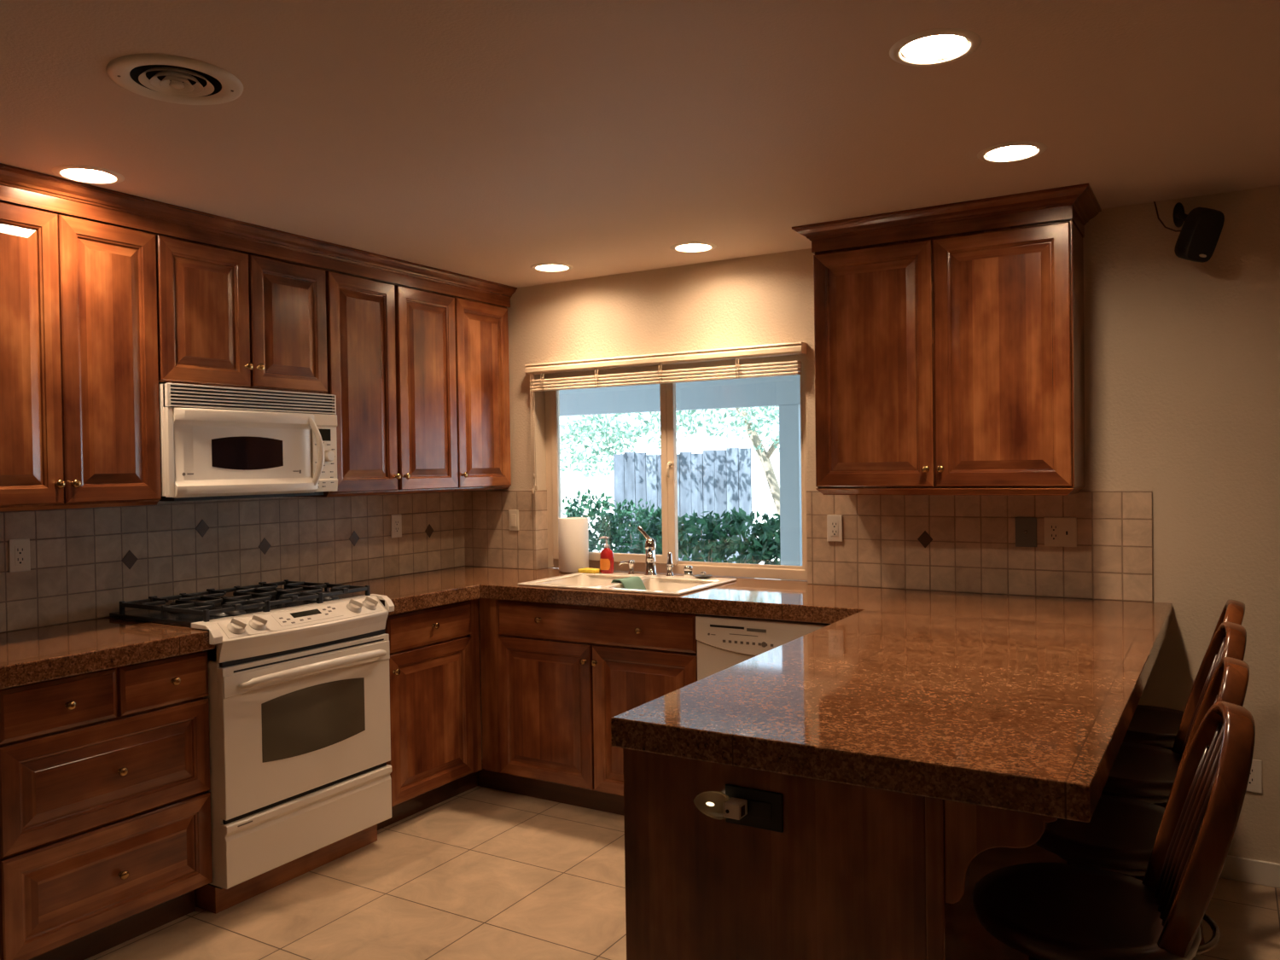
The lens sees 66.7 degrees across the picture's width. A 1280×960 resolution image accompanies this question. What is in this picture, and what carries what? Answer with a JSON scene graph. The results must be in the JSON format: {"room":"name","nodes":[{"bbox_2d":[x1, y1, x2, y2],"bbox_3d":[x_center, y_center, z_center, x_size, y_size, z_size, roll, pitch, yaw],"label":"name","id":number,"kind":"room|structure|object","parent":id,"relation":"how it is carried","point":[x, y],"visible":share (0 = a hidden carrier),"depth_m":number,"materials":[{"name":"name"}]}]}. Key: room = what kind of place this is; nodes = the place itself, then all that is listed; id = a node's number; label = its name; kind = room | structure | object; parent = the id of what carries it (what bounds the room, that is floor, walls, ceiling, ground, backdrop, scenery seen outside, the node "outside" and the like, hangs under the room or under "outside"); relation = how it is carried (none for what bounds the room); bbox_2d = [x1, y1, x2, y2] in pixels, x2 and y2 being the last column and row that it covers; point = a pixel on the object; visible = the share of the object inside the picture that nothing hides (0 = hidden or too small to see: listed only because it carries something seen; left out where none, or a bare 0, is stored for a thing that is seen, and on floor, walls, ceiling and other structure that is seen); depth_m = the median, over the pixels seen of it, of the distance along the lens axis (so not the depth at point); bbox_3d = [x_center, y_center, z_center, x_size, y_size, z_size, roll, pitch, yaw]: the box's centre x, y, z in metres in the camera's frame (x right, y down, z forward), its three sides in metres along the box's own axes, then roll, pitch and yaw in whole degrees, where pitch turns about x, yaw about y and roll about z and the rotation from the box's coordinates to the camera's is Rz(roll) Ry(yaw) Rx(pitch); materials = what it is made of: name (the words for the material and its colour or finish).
{"room":"kitchen","nodes":[
{"label":"kitchen","id":0,"kind":"room"},
{"bbox_2d":[106,496,374,623],"bbox_3d":[-2.640,0.291,2.819,0.150,2.516,6.500,0,1,31],"label":"wall","id":1,"kind":"structure","parent":0,"point":[160,502],"depth_m":4.06,"materials":[{"name":"beige paint"}]},
{"bbox_2d":[0,201,161,511],"bbox_3d":[-2.051,-0.416,3.291,0.380,1.026,0.701,0,1,31],"label":"upper cabinet","id":2,"kind":"object","parent":1,"relation":"attached to","point":[79,398],"visible":1,"depth_m":3.25,"materials":[{"name":"brown wood"}]},
{"bbox_2d":[0,490,465,632],"bbox_3d":[-1.852,0.302,3.979,0.011,0.423,3.399,0,1,31],"label":"tile backsplash","id":3,"kind":"structure","parent":1,"relation":"attached to","point":[84,561],"depth_m":4.04,"materials":[{"name":"brown tile"}]},
{"bbox_2d":[8,538,30,572],"bbox_3d":[-2.179,0.264,3.417,0.008,0.115,0.070,0,1,31],"label":"wall outlet","id":4,"kind":"object","parent":3,"relation":"attached to","point":[19,549],"visible":1,"depth_m":3.41,"materials":[{"name":"beige plastic"}]},
{"bbox_2d":[14,545,25,565],"bbox_3d":[-2.177,0.264,3.415,0.002,0.068,0.034,0,1,31],"label":"receptacle","id":5,"kind":"object","parent":4,"relation":"attached to","point":[20,550],"depth_m":3.41,"materials":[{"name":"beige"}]},
{"bbox_2d":[390,513,401,537],"bbox_3d":[-1.246,0.235,4.978,0.008,0.118,0.072,0,1,31],"label":"wall outlet","id":6,"kind":"object","parent":3,"relation":"attached to","point":[396,520],"visible":1,"depth_m":4.97,"materials":[{"name":"beige plastic"}]},
{"bbox_2d":[394,518,399,532],"bbox_3d":[-1.244,0.235,4.976,0.002,0.068,0.034,0,1,31],"label":"receptacle","id":7,"kind":"object","parent":6,"relation":"attached to","point":[396,520],"depth_m":4.98,"materials":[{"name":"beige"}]},
{"bbox_2d":[154,233,327,394],"bbox_3d":[-1.675,-0.652,3.923,0.380,0.582,0.777,0,1,31],"label":"upper cabinet","id":8,"kind":"object","parent":1,"relation":"attached to","point":[226,317],"visible":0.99,"depth_m":3.79,"materials":[{"name":"brown wood"}]},
{"bbox_2d":[158,382,337,500],"bbox_3d":[-1.629,-0.143,3.907,0.449,0.430,0.774,0,1,31],"label":"microwave","id":9,"kind":"object","parent":8,"relation":"attached to","point":[217,442],"visible":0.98,"depth_m":3.77,"materials":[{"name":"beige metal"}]},
{"bbox_2d":[182,470,301,476],"bbox_3d":[-1.532,-0.028,3.773,0.002,0.016,0.530,0,1,31],"label":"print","id":10,"kind":"object","parent":9,"relation":"attached to","point":[185,473],"depth_m":3.76,"materials":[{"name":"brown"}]},
{"bbox_2d":[293,269,458,497],"bbox_3d":[-1.263,-0.446,4.610,0.380,1.026,0.815,0,1,31],"label":"upper cabinet","id":11,"kind":"object","parent":1,"relation":"attached to","point":[391,348],"visible":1,"depth_m":4.48,"materials":[{"name":"brown wood"}]},
{"bbox_2d":[453,296,511,491],"bbox_3d":[-0.943,-0.459,5.145,0.380,1.026,0.430,0,1,31],"label":"upper cabinet","id":12,"kind":"object","parent":1,"relation":"attached to","point":[482,367],"visible":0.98,"depth_m":5.04,"materials":[{"name":"brown wood"}]},
{"bbox_2d":[0,0,1279,287],"bbox_3d":[0.152,-1.034,1.120,6.700,0.100,6.500,0,1,31],"label":"ceiling","id":13,"kind":"structure","parent":0,"point":[488,140],"depth_m":2.66,"materials":[{"name":"beige paint"}]},
{"bbox_2d":[51,164,124,184],"bbox_3d":[-1.777,-0.997,3.135,0.206,0.036,0.206,0,1,31],"label":"recessed light","id":14,"kind":"object","parent":13,"relation":"in","point":[94,175],"visible":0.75,"depth_m":3.16,"materials":[{"name":"white glass"}]},
{"bbox_2d":[106,53,243,104],"bbox_3d":[-1.139,-1.022,2.390,0.304,0.114,0.304,0,1,31],"label":"ceiling vent","id":15,"kind":"object","parent":13,"relation":"in","point":[164,78],"visible":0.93,"depth_m":2.39,"materials":[{"name":"metal"}]},
{"bbox_2d":[530,262,573,272],"bbox_3d":[-0.424,-1.039,4.691,0.206,0.036,0.206,0,1,31],"label":"recessed light","id":16,"kind":"object","parent":13,"relation":"in","point":[548,267],"visible":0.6,"depth_m":4.73,"materials":[{"name":"white glass"}]},
{"bbox_2d":[670,241,716,252],"bbox_3d":[0.237,-1.043,4.302,0.206,0.036,0.206,0,1,31],"label":"recessed light","id":17,"kind":"object","parent":13,"relation":"in","point":[689,247],"visible":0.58,"depth_m":4.34,"materials":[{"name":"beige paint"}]},
{"bbox_2d":[889,28,981,66],"bbox_3d":[0.687,-1.020,2.268,0.206,0.036,0.206,0,1,31],"label":"recessed light","id":18,"kind":"object","parent":13,"relation":"in","point":[919,45],"visible":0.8,"depth_m":2.29,"materials":[{"name":"white glass"}]},
{"bbox_2d":[976,140,1047,162],"bbox_3d":[1.162,-1.039,3.044,0.206,0.036,0.206,0,1,31],"label":"recessed light","id":19,"kind":"object","parent":13,"relation":"in","point":[997,153],"visible":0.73,"depth_m":3.08,"materials":[{"name":"white glass"}]},
{"bbox_2d":[85,747,1279,959],"bbox_3d":[0.190,1.581,1.157,6.700,0.100,6.500,0,1,31],"label":"floor","id":20,"kind":"structure","parent":0,"point":[478,873],"depth_m":3.46,"materials":[{"name":"beige tile"}]},
{"bbox_2d":[0,651,212,959],"bbox_3d":[-1.920,1.062,3.246,0.636,0.942,0.686,0,1,31],"label":"base cabinet","id":21,"kind":"object","parent":20,"relation":"on","point":[106,814],"visible":1,"depth_m":3.07,"materials":[{"name":"brown wood"}]},
{"bbox_2d":[0,617,215,689],"bbox_3d":[-2.095,0.565,2.942,0.653,0.064,1.360,0,1,31],"label":"countertop","id":22,"kind":"structure","parent":21,"relation":"on","point":[31,655],"depth_m":3.14,"materials":[{"name":"brown stone"}]},
{"bbox_2d":[109,579,394,913],"bbox_3d":[-1.478,0.981,3.836,0.735,1.072,0.846,0,1,31],"label":"range","id":23,"kind":"object","parent":20,"relation":"on","point":[299,695],"visible":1,"depth_m":3.63,"materials":[{"name":"beige metal"}]},
{"bbox_2d":[109,590,363,626],"bbox_3d":[-1.548,0.501,3.870,0.583,0.016,0.808,0,1,31],"label":"cooktop","id":24,"kind":"object","parent":23,"relation":"in","point":[218,619],"depth_m":3.63,"materials":[{"name":"black metal"}]},
{"bbox_2d":[377,598,482,830],"bbox_3d":[-1.133,1.031,4.562,0.636,0.942,0.772,0,1,31],"label":"base cabinet","id":25,"kind":"object","parent":20,"relation":"on","point":[435,714],"visible":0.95,"depth_m":4.37,"materials":[{"name":"brown wood"}]},
{"bbox_2d":[477,598,698,815],"bbox_3d":[-0.154,1.016,4.594,1.255,0.942,0.626,0,1,31],"label":"base cabinet","id":26,"kind":"object","parent":20,"relation":"on","point":[555,677],"visible":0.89,"depth_m":4.37,"materials":[{"name":"brown wood"}]},
{"bbox_2d":[321,565,1172,822],"bbox_3d":[-0.076,0.527,3.567,3.476,0.064,2.487,0,1,31],"label":"countertop","id":27,"kind":"structure","parent":26,"relation":"on","point":[1026,704],"depth_m":2.35,"materials":[{"name":"brown stone"}]},
{"bbox_2d":[558,517,588,573],"bbox_3d":[-0.345,0.335,5.046,0.156,0.283,0.156,0,1,31],"label":"paper towel roll","id":28,"kind":"object","parent":27,"relation":"on","point":[573,532],"visible":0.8,"depth_m":4.98,"materials":[{"name":"white paper"}]},
{"bbox_2d":[517,572,736,595],"bbox_3d":[-0.056,0.571,4.532,0.850,0.202,0.576,0,1,31],"label":"sink","id":29,"kind":"object","parent":27,"relation":"in","point":[676,585],"visible":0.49,"depth_m":4.62,"materials":[{"name":"beige ceramic"}]},
{"bbox_2d":[577,567,600,573],"bbox_3d":[-0.252,0.457,4.910,0.110,0.020,0.068,0,1,37],"label":"sponge","id":30,"kind":"object","parent":29,"relation":"on","point":[587,570],"visible":1,"depth_m":4.88,"materials":[{"name":"yellow"}]},
{"bbox_2d":[599,536,613,573],"bbox_3d":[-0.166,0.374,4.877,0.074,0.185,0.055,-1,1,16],"label":"soap bottle","id":31,"kind":"object","parent":29,"relation":"on","point":[607,555],"visible":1,"depth_m":4.86,"materials":[{"name":"red plastic"}]},
{"bbox_2d":[618,559,634,575],"bbox_3d":[-0.064,0.432,4.818,0.088,0.069,0.038,0,1,31],"label":"soap dispenser","id":32,"kind":"object","parent":29,"relation":"on","point":[631,562],"visible":1,"depth_m":4.79,"materials":[{"name":"silver metal"}]},
{"bbox_2d":[610,576,645,589],"bbox_3d":[-0.062,0.504,4.528,0.148,0.100,0.190,0,1,31],"label":"cloth","id":33,"kind":"object","parent":29,"relation":"on","point":[633,582],"visible":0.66,"depth_m":4.51,"materials":[{"name":"green fabric"}]},
{"bbox_2d":[665,552,674,576],"bbox_3d":[0.144,0.407,4.693,0.042,0.116,0.042,0,1,31],"label":"sprayer","id":34,"kind":"object","parent":29,"relation":"on","point":[669,565],"visible":1,"depth_m":4.68,"materials":[{"name":"silver metal"}]},
{"bbox_2d":[683,565,692,577],"bbox_3d":[0.230,0.437,4.642,0.044,0.055,0.044,0,1,31],"label":"air gap","id":35,"kind":"object","parent":29,"relation":"on","point":[688,570],"visible":1,"depth_m":4.62,"materials":[{"name":"silver metal"}]},
{"bbox_2d":[693,571,712,578],"bbox_3d":[0.299,0.449,4.606,0.088,0.029,0.088,0,1,31],"label":"strainer","id":36,"kind":"object","parent":29,"relation":"on","point":[702,575],"visible":1,"depth_m":4.60,"materials":[{"name":"silver metal"}]},
{"bbox_2d":[637,525,657,575],"bbox_3d":[0.056,0.346,4.677,0.090,0.241,0.218,-1,1,-13],"label":"faucet","id":37,"kind":"object","parent":27,"relation":"on","point":[650,545],"visible":1,"depth_m":4.73,"materials":[{"name":"silver metal"}]},
{"bbox_2d":[695,614,830,680],"bbox_3d":[0.646,1.016,4.107,0.606,0.932,0.606,0,1,31],"label":"dishwasher","id":38,"kind":"object","parent":20,"relation":"on","point":[724,642],"visible":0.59,"depth_m":3.91,"materials":[{"name":"beige plastic"}]},
{"bbox_2d":[622,748,1067,959],"bbox_3d":[0.942,1.024,2.927,0.904,0.942,2.363,0,1,31],"label":"base cabinet","id":39,"kind":"object","parent":20,"relation":"on","point":[853,872],"visible":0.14,"depth_m":1.94,"materials":[{"name":"brown wood"}]},
{"bbox_2d":[693,791,747,820],"bbox_3d":[0.161,0.660,1.977,0.108,0.054,0.044,0,1,31],"label":"night light","id":40,"kind":"object","parent":39,"relation":"attached to","point":[716,805],"visible":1,"depth_m":1.96,"materials":[{"name":"beige plastic"}]},
{"bbox_2d":[725,784,783,832],"bbox_3d":[0.230,0.664,1.968,0.126,0.078,0.008,0,1,31],"label":"outlet plate","id":41,"kind":"object","parent":39,"relation":"attached to","point":[765,808],"visible":0.89,"depth_m":1.96,"materials":[{"name":"black plastic"}]},
{"bbox_2d":[734,797,771,820],"bbox_3d":[0.228,0.664,1.965,0.080,0.034,0.002,0,1,31],"label":"receptacle","id":42,"kind":"object","parent":41,"relation":"attached to","point":[759,808],"depth_m":1.96,"materials":[{"name":"black plastic"}]},
{"bbox_2d":[972,701,1255,959],"bbox_3d":[0.904,0.967,1.910,0.512,1.092,0.448,-1,1,22],"label":"bar stool","id":43,"kind":"object","parent":20,"relation":"on","point":[1040,910],"visible":1,"depth_m":1.85,"materials":[{"name":"brown wood"}]},
{"bbox_2d":[1035,657,1249,880],"bbox_3d":[1.168,0.957,2.343,0.512,1.092,0.448,0,1,28],"label":"bar stool","id":44,"kind":"object","parent":20,"relation":"on","point":[1120,836],"visible":0.35,"depth_m":2.28,"materials":[{"name":"red wood"}]},
{"bbox_2d":[1100,621,1246,959],"bbox_3d":[1.454,0.945,2.815,0.512,1.092,0.448,0,1,24],"label":"bar stool","id":45,"kind":"object","parent":20,"relation":"on","point":[1143,772],"visible":0.34,"depth_m":2.78,"materials":[{"name":"red wood"}]},
{"bbox_2d":[1122,599,1245,946],"bbox_3d":[1.732,0.935,3.263,0.512,1.092,0.448,0,1,30],"label":"bar stool","id":46,"kind":"object","parent":20,"relation":"on","point":[1156,726],"visible":0.16,"depth_m":3.17,"materials":[{"name":"red wood"}]},
{"bbox_2d":[468,185,1279,863],"bbox_3d":[1.799,0.210,3.863,6.400,2.516,0.150,0,1,31],"label":"wall","id":47,"kind":"structure","parent":0,"point":[1182,357],"depth_m":3.66,"materials":[{"name":"beige paint"}]},
{"bbox_2d":[0,162,517,308],"bbox_3d":[-1.564,-0.946,3.776,0.082,0.100,3.397,0,1,31],"label":"crown molding","id":48,"kind":"structure","parent":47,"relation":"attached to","point":[19,186],"depth_m":3.71,"materials":[{"name":"brown wood"}]},
{"bbox_2d":[463,489,547,570],"bbox_3d":[-0.741,0.268,5.345,0.498,0.420,0.105,0,1,31],"label":"tile backsplash","id":49,"kind":"structure","parent":47,"relation":"attached to","point":[489,542],"depth_m":5.28,"materials":[{"name":"beige tile"}]},
{"bbox_2d":[508,509,518,530],"bbox_3d":[-0.680,0.217,5.241,0.066,0.112,0.010,0,1,31],"label":"light switch","id":50,"kind":"object","parent":49,"relation":"attached to","point":[513,514],"visible":1,"depth_m":5.24,"materials":[{"name":"beige plastic"}]},
{"bbox_2d":[544,354,807,581],"bbox_3d":[0.147,-0.055,4.872,1.530,1.054,0.093,0,1,31],"label":"window","id":51,"kind":"structure","parent":47,"relation":"in","point":[667,391],"depth_m":4.86,"materials":[{"name":"beige wood"}]},
{"bbox_2d":[524,341,806,494],"bbox_3d":[0.077,-0.271,4.756,1.541,0.684,0.066,0,1,31],"label":"window blind","id":52,"kind":"object","parent":51,"relation":"attached to","point":[789,368],"visible":1,"depth_m":4.70,"materials":[{"name":"beige wood"}]},
{"bbox_2d":[791,183,1101,254],"bbox_3d":[1.201,-0.988,3.861,1.106,0.100,0.418,0,1,31],"label":"crown molding","id":53,"kind":"structure","parent":47,"relation":"attached to","point":[1079,203],"depth_m":3.68,"materials":[{"name":"brown wood"}]},
{"bbox_2d":[813,219,1085,495],"bbox_3d":[1.218,-0.465,3.884,0.976,1.042,0.382,0,1,31],"label":"upper cabinet","id":54,"kind":"object","parent":47,"relation":"attached to","point":[954,364],"visible":0.98,"depth_m":3.72,"materials":[{"name":"brown wood"}]},
{"bbox_2d":[806,490,1152,601],"bbox_3d":[1.348,0.256,4.039,1.383,0.420,0.011,0,1,31],"label":"tile backsplash","id":55,"kind":"structure","parent":47,"relation":"attached to","point":[944,543],"depth_m":4.00,"materials":[{"name":"brown tile"}]},
{"bbox_2d":[826,514,842,541],"bbox_3d":[0.865,0.215,4.319,0.070,0.118,0.008,0,1,31],"label":"wall outlet","id":56,"kind":"object","parent":55,"relation":"attached to","point":[834,522],"visible":1,"depth_m":4.32,"materials":[{"name":"beige plastic"}]},
{"bbox_2d":[831,520,837,535],"bbox_3d":[0.863,0.215,4.316,0.034,0.068,0.002,0,1,31],"label":"receptacle","id":57,"kind":"object","parent":56,"relation":"attached to","point":[834,523],"depth_m":4.32,"materials":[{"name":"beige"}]},
{"bbox_2d":[1015,517,1036,546],"bbox_3d":[1.551,0.209,3.907,0.082,0.120,0.010,0,1,31],"label":"cable plate","id":58,"kind":"object","parent":55,"relation":"attached to","point":[1026,527],"visible":1,"depth_m":3.90,"materials":[{"name":"grey plastic"}]},
{"bbox_2d":[1043,517,1076,546],"bbox_3d":[1.660,0.206,3.841,0.120,0.116,0.010,0,1,31],"label":"wall outlet","id":59,"kind":"object","parent":55,"relation":"attached to","point":[1059,532],"visible":1,"depth_m":3.84,"materials":[{"name":"beige plastic"}]},
{"bbox_2d":[1048,523,1058,541],"bbox_3d":[1.639,0.206,3.852,0.034,0.068,0.002,0,1,31],"label":"receptacle","id":60,"kind":"object","parent":59,"relation":"attached to","point":[1053,527],"depth_m":3.85,"materials":[{"name":"beige plastic"}]},
{"bbox_2d":[1153,201,1224,262],"bbox_3d":[1.994,-0.917,3.531,0.123,0.283,0.271,-1,1,0],"label":"wall speaker","id":61,"kind":"object","parent":47,"relation":"attached to","point":[1200,233],"visible":0.99,"depth_m":3.44,"materials":[{"name":"black plastic"}]},
{"bbox_2d":[1219,855,1279,888],"bbox_3d":[3.256,1.418,2.925,2.950,0.086,0.014,0,1,31],"label":"baseboard","id":62,"kind":"structure","parent":47,"relation":"attached to","point":[1249,870],"depth_m":3.53,"materials":[{"name":"beige paint"}]},
{"bbox_2d":[1246,759,1262,792],"bbox_3d":[2.220,1.075,3.540,0.074,0.120,0.008,0,1,31],"label":"wall outlet","id":63,"kind":"object","parent":47,"relation":"attached to","point":[1254,784],"visible":0.55,"depth_m":3.53,"materials":[{"name":"beige plastic"}]},
{"bbox_2d":[1247,766,1255,785],"bbox_3d":[2.218,1.075,3.538,0.034,0.068,0.002,0,1,31],"label":"receptacle","id":64,"kind":"object","parent":63,"relation":"attached to","point":[1252,777],"depth_m":3.53,"materials":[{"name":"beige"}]},
{"bbox_3d":[2.488,1.366,15.137,24.000,0.100,19.840,0,1,31],"label":"ground","id":65,"kind":"structure","parent":0,"visible":0},
{"bbox_2d":[561,488,661,571],"bbox_3d":[-0.446,0.759,9.795,1.773,1.361,0.829,0,1,31],"label":"shrub","id":66,"kind":"object","parent":65,"relation":"on","point":[602,526],"visible":0.34,"depth_m":9.60,"materials":[{"name":"green plant"}]},
{"bbox_2d":[559,431,779,564],"bbox_3d":[1.713,0.336,13.851,24.000,2.020,0.200,0,1,31],"label":"sky","id":67,"kind":"structure","parent":65,"relation":"on","point":[762,500],"depth_m":14.40,"materials":[{"name":"white"}]},
{"bbox_2d":[559,406,779,514],"bbox_3d":[0.394,-0.117,10.536,4.276,3.082,2.397,0,1,31],"label":"tree","id":68,"kind":"object","parent":65,"relation":"on","point":[744,414],"visible":0.27,"depth_m":11.22,"materials":[{"name":"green plant"}]},
{"bbox_2d":[558,371,802,581],"bbox_3d":[-0.238,0.258,6.690,10.000,2.440,2.590,0,1,31],"label":"patio cover","id":69,"kind":"object","parent":65,"relation":"on","point":[783,392],"visible":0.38,"depth_m":7.20,"materials":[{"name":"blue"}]},
{"bbox_2d":[613,448,752,578],"bbox_3d":[0.453,0.536,10.668,1.702,1.749,0.064,0,1,31],"label":"fence","id":70,"kind":"object","parent":65,"relation":"on","point":[718,481],"visible":0.36,"depth_m":10.54,"materials":[{"name":"white wood"}]},
{"bbox_2d":[628,506,780,578],"bbox_3d":[1.125,0.834,8.026,2.785,1.223,0.632,0,1,31],"label":"shrub","id":71,"kind":"object","parent":65,"relation":"on","point":[765,548],"visible":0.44,"depth_m":8.16,"materials":[{"name":"green plant"}]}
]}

